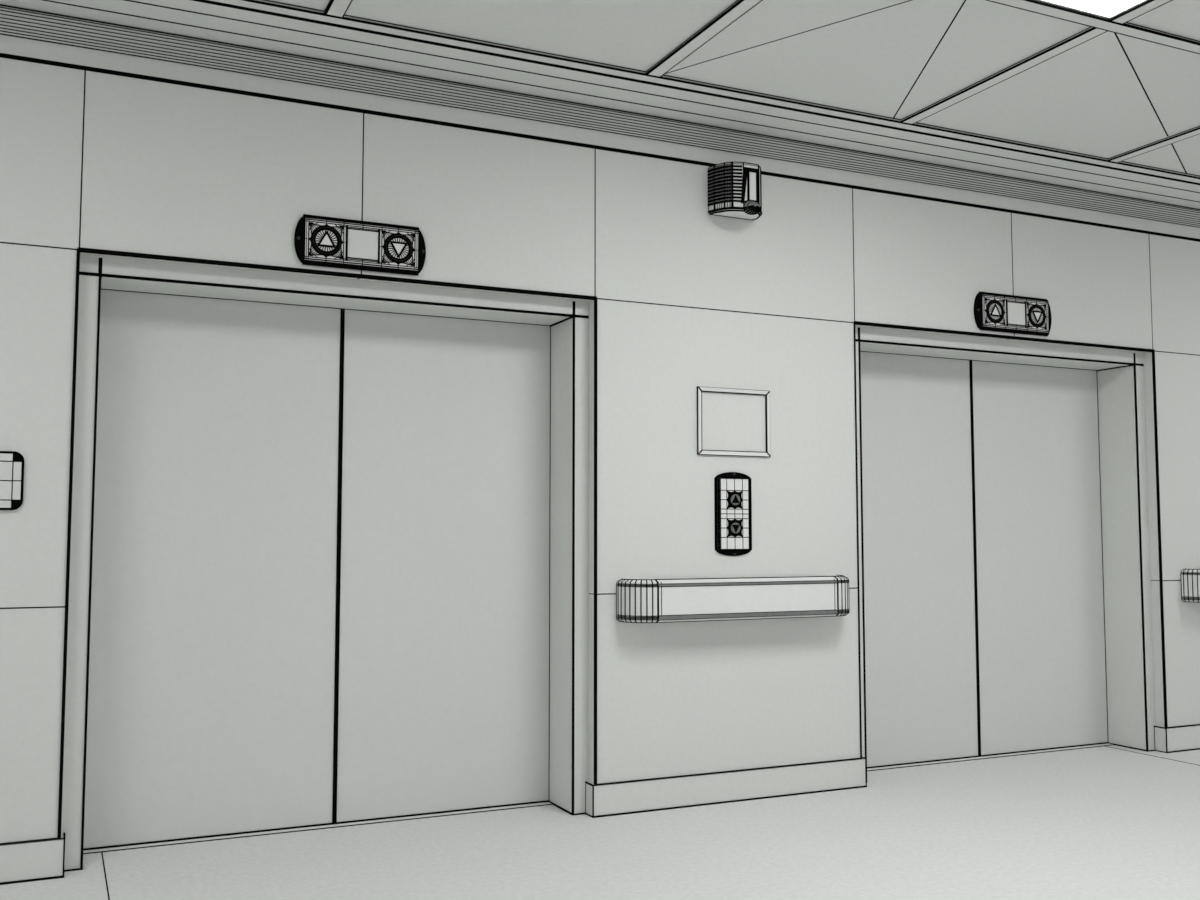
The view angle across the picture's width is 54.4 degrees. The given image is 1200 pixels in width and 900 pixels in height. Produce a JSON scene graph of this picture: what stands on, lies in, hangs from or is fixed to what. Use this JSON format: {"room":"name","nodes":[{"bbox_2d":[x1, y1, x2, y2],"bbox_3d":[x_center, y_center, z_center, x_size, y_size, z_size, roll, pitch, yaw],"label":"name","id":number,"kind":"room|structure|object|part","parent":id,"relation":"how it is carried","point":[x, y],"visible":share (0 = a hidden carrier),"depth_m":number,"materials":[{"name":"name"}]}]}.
{"room":"hospital interior","nodes":[
{"label":"hospital interior","id":0,"kind":"room"},
{"bbox_2d":[0,34,1199,842],"bbox_3d":[0.851,0.038,5.640,14.210,3.102,0.427,2,-5,-25],"label":"wall","id":1,"kind":"structure","parent":0,"point":[103,153],"depth_m":5.10,"materials":[{"name":"grey ceramic"}]},
{"bbox_2d":[0,451,23,509],"bbox_3d":[-2.170,0.102,3.984,0.364,0.205,0.014,2,-5,-25],"label":"wall plate","id":2,"kind":"object","parent":1,"relation":"attached to","point":[11,462],"visible":1,"depth_m":4.04,"materials":[{"name":"ceramic"}]},
{"bbox_2d":[0,833,64,884],"bbox_3d":[-3.686,1.350,3.217,4.020,0.138,0.083,2,-5,-25],"label":"baseboard","id":3,"kind":"structure","parent":1,"relation":"attached to","point":[39,859],"depth_m":3.99,"materials":[{"name":"grey ceramic"}]},
{"bbox_2d":[294,214,425,275],"bbox_3d":[-0.940,-0.810,4.615,0.524,0.199,0.034,2,-5,-25],"label":"indicator","id":4,"kind":"object","parent":1,"relation":"attached to","point":[323,241],"visible":1,"depth_m":4.60,"materials":[{"name":"ceramic"}]},
{"bbox_2d":[0,4,1199,227],"bbox_3d":[0.941,-1.419,5.553,14.203,0.108,0.010,2,-5,-25],"label":"trim","id":5,"kind":"structure","parent":1,"relation":"attached to","point":[19,22],"depth_m":4.97,"materials":[{"name":"grey ceramic"}]},
{"bbox_2d":[0,0,1199,208],"bbox_3d":[1.027,-1.510,5.375,14.213,0.052,0.416,2,-5,-25],"label":"trim","id":6,"kind":"structure","parent":1,"relation":"attached to","point":[261,24],"depth_m":4.87,"materials":[{"name":"ceramic"}]},
{"bbox_2d":[585,757,866,817],"bbox_3d":[0.594,1.495,5.212,1.414,0.138,0.083,2,-5,-25],"label":"baseboard","id":7,"kind":"structure","parent":1,"relation":"attached to","point":[682,791],"depth_m":5.14,"materials":[{"name":"grey ceramic"}]},
{"bbox_2d":[616,575,849,622],"bbox_3d":[0.634,0.657,5.187,1.182,0.185,0.148,2,-5,-25],"label":"handrail","id":8,"kind":"object","parent":1,"relation":"attached to","point":[730,598],"visible":1,"depth_m":5.08,"materials":[{"name":"ceramic"}]},
{"bbox_2d":[714,472,751,555],"bbox_3d":[0.606,0.288,5.266,0.193,0.379,0.028,2,-5,-25],"label":"station","id":9,"kind":"object","parent":1,"relation":"attached to","point":[732,490],"visible":1,"depth_m":5.26,"materials":[{"name":"ceramic"}]},
{"bbox_2d":[696,386,770,456],"bbox_3d":[0.610,-0.126,5.303,0.386,0.308,0.013,2,-5,-25],"label":"sign frame","id":10,"kind":"object","parent":1,"relation":"attached to","point":[730,421],"visible":1,"depth_m":5.30,"materials":[{"name":"ceramic"}]},
{"bbox_2d":[707,161,761,219],"bbox_3d":[0.648,-1.172,5.289,0.250,0.254,0.214,2,-5,-25],"label":"fire alarm","id":11,"kind":"object","parent":1,"relation":"attached to","point":[734,188],"visible":1,"depth_m":5.22,"materials":[{"name":"ceramic"}]},
{"bbox_2d":[707,164,741,205],"bbox_3d":[0.551,-1.193,5.255,0.199,0.188,0.040,-4,-6,44],"label":"grille","id":12,"kind":"object","parent":11,"relation":"attached to","point":[724,180],"depth_m":5.22,"materials":[{"name":"ceramic"}]},
{"bbox_2d":[974,291,1051,335],"bbox_3d":[2.153,-0.706,6.056,0.524,0.199,0.034,2,-5,-25],"label":"indicator","id":13,"kind":"object","parent":1,"relation":"attached to","point":[996,312],"visible":1,"depth_m":6.04,"materials":[{"name":"ceramic"}]},
{"bbox_2d":[1154,724,1199,752],"bbox_3d":[5.208,1.651,7.363,4.759,0.138,0.083,2,-5,-25],"label":"baseboard","id":14,"kind":"structure","parent":1,"relation":"attached to","point":[1173,739],"depth_m":6.37,"materials":[{"name":"grey ceramic"}]},
{"bbox_2d":[1180,569,1199,602],"bbox_3d":[3.785,0.764,6.656,1.182,0.185,0.148,2,-5,-25],"label":"handrail","id":15,"kind":"object","parent":1,"relation":"attached to","point":[1190,578],"visible":1,"depth_m":6.43,"materials":[{"name":"ceramic"}]},
{"bbox_2d":[0,745,1199,899],"bbox_3d":[2.734,1.345,1.506,14.200,0.100,9.523,2,-5,-25],"label":"floor","id":16,"kind":"structure","parent":0,"point":[1113,822],"depth_m":4.41,"materials":[{"name":"ceramic"}]},
{"bbox_2d":[61,254,588,871],"bbox_3d":[-1.035,0.425,4.733,2.040,2.202,0.306,2,-5,-25],"label":"entrance","id":17,"kind":"object","parent":16,"relation":"on","point":[329,548],"visible":0.95,"depth_m":4.79,"materials":[{"name":"grey ceramic"}]},
{"bbox_3d":[-1.518,0.453,4.643,0.950,2.128,0.035,2,-5,-25],"label":"door panel","id":18,"kind":"part","parent":17,"relation":"part of","materials":[{"name":"ceramic"}]},
{"bbox_3d":[-1.079,1.526,4.748,1.901,0.004,0.078,2,-5,-25],"label":"sill","id":19,"kind":"part","parent":17,"relation":"part of","materials":[{"name":"grey ceramic"}]},
{"bbox_3d":[-0.658,0.482,5.045,0.950,2.128,0.035,2,-5,-25],"label":"door panel","id":20,"kind":"part","parent":17,"relation":"part of","materials":[{"name":"ceramic"}]},
{"bbox_2d":[855,326,1155,770],"bbox_3d":[2.064,0.529,6.178,2.040,2.202,0.306,2,-5,-25],"label":"entrance","id":21,"kind":"object","parent":16,"relation":"on","point":[1005,569],"visible":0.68,"depth_m":6.34,"materials":[{"name":"ceramic"}]},
{"bbox_3d":[1.581,0.558,6.088,0.950,2.128,0.035,2,-5,-25],"label":"door panel","id":22,"kind":"part","parent":21,"relation":"part of","materials":[{"name":"ceramic"}]},
{"bbox_3d":[2.020,1.631,6.193,1.901,0.004,0.078,2,-5,-25],"label":"sill","id":23,"kind":"part","parent":21,"relation":"part of","materials":[{"name":"grey ceramic"}]},
{"bbox_3d":[2.441,0.587,6.489,0.950,2.128,0.035,2,-5,-25],"label":"door panel","id":24,"kind":"part","parent":21,"relation":"part of","materials":[{"name":"ceramic"}]},
{"bbox_2d":[264,0,1199,175],"bbox_3d":[2.733,-1.815,1.222,14.643,0.064,8.594,2,-5,-25],"label":"ceiling","id":25,"kind":"structure","parent":0,"point":[1124,87],"depth_m":4.55,"materials":[{"name":"ceramic"}]},
{"bbox_2d":[1037,0,1147,18],"bbox_3d":[1.531,-1.629,3.504,1.240,0.006,1.099,2,-5,-25],"label":"recessed light","id":26,"kind":"object","parent":25,"relation":"in","point":[1108,9],"visible":1,"depth_m":4.15,"materials":[{"name":"white plastic"}]}
]}

